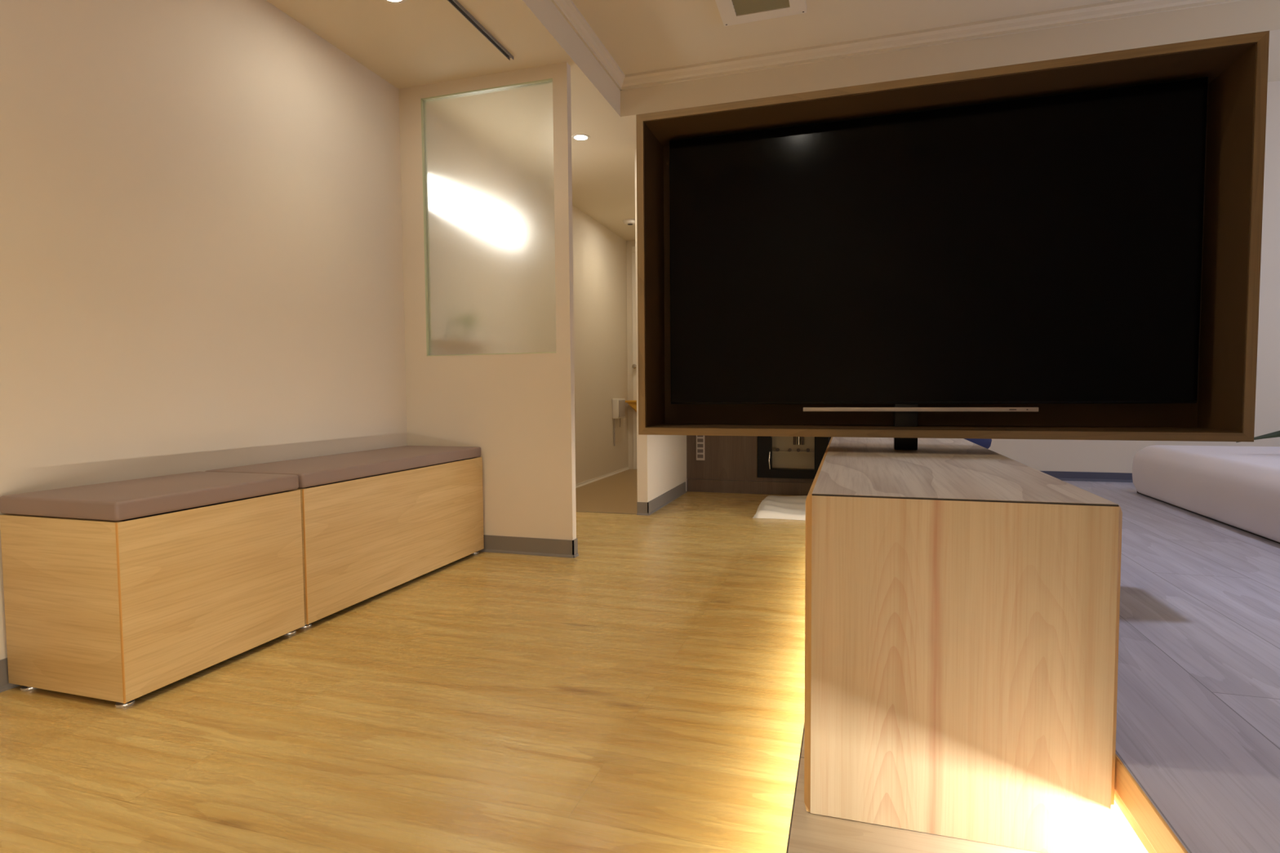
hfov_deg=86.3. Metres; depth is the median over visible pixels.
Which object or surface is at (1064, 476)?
baseboard
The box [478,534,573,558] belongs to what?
baseboard
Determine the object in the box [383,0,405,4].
recessed light
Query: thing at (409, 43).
ceiling
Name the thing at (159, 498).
seat cushion
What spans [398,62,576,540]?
wall
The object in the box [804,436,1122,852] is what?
console
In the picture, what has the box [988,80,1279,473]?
wall
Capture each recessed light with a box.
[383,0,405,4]
[571,133,590,140]
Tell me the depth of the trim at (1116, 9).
3.02 m
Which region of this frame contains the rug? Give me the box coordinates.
[752,495,807,520]
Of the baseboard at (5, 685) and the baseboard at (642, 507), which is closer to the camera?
the baseboard at (5, 685)
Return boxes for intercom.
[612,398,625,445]
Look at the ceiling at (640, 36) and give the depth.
2.94 m
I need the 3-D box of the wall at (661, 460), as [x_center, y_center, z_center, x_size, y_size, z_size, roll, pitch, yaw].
[0.345,-0.593,5.025,0.075,2.114,2.266,0,3,17]
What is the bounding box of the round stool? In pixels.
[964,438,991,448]
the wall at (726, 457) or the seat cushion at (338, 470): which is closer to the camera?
the seat cushion at (338, 470)
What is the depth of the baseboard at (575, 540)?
3.00 m
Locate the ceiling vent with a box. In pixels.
[715,0,806,26]
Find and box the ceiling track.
[447,0,513,60]
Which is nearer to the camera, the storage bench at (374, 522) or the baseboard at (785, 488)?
the storage bench at (374, 522)
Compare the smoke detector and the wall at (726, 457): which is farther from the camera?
the smoke detector
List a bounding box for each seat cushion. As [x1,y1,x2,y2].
[0,471,298,520]
[204,445,480,488]
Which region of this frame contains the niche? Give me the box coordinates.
[757,435,829,479]
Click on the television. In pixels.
(1068, 248)
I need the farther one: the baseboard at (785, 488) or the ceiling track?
the baseboard at (785, 488)
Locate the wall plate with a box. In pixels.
[696,435,704,460]
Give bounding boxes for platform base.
[787,736,1147,852]
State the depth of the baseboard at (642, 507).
4.00 m
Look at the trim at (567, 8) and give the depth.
2.99 m
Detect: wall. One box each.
[0,0,628,659]
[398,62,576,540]
[626,240,635,469]
[634,147,687,515]
[686,435,831,482]
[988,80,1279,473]
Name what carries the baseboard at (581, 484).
attached to the wall at (202, 258)
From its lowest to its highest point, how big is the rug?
0.040 m
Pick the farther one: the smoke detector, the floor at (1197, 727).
the smoke detector
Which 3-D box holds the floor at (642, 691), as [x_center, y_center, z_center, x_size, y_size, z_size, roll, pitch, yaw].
[-0.287,0.639,2.459,2.186,0.080,7.860,0,3,17]
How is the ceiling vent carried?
in the ceiling at (640, 36)
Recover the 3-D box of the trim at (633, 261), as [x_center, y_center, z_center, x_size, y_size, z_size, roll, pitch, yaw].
[0.287,-0.625,6.218,0.740,2.060,0.020,0,3,17]
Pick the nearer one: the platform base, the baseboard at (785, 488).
the platform base
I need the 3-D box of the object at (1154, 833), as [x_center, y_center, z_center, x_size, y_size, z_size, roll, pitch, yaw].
[0.660,0.436,1.024,0.022,0.062,5.500,0,3,17]
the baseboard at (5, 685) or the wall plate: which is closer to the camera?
the baseboard at (5, 685)
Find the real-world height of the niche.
0.482 m
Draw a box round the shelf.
[625,400,636,412]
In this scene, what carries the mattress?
on the floor at (1197, 727)
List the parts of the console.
panel, panel, panel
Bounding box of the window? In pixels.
[420,78,555,355]
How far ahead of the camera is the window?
3.04 m
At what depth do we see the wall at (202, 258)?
2.18 m
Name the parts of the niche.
handle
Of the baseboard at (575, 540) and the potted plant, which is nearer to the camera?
the potted plant
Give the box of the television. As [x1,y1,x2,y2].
[635,30,1269,449]
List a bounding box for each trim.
[551,0,625,89]
[576,511,636,515]
[620,0,1242,90]
[631,245,636,469]
[786,721,804,852]
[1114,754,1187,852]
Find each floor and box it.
[0,469,805,852]
[1063,480,1279,852]
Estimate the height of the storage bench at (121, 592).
0.486 m
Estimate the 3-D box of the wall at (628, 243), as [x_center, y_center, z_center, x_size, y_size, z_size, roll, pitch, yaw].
[0.320,-0.655,6.269,0.886,2.114,0.100,0,3,17]
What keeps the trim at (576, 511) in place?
on the floor at (642, 691)
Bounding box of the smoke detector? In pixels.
[622,218,635,225]
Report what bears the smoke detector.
attached to the ceiling at (409, 43)
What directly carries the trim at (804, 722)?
attached to the platform base
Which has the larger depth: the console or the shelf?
the shelf
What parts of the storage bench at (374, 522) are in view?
panel, panel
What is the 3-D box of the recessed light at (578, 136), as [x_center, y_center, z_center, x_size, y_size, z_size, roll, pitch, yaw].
[-0.323,-1.579,3.728,0.100,0.004,0.100,0,3,17]
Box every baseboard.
[0,657,20,693]
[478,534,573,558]
[572,538,578,558]
[575,466,629,488]
[636,502,648,515]
[687,479,812,495]
[1040,471,1133,482]
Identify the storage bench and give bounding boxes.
[0,471,304,708]
[204,445,484,628]
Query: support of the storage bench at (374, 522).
on the floor at (642, 691)
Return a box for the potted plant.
[1235,431,1279,442]
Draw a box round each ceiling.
[266,0,1279,240]
[571,0,1115,75]
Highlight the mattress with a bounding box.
[1132,444,1279,543]
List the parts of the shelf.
shelf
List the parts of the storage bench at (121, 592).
panel, panel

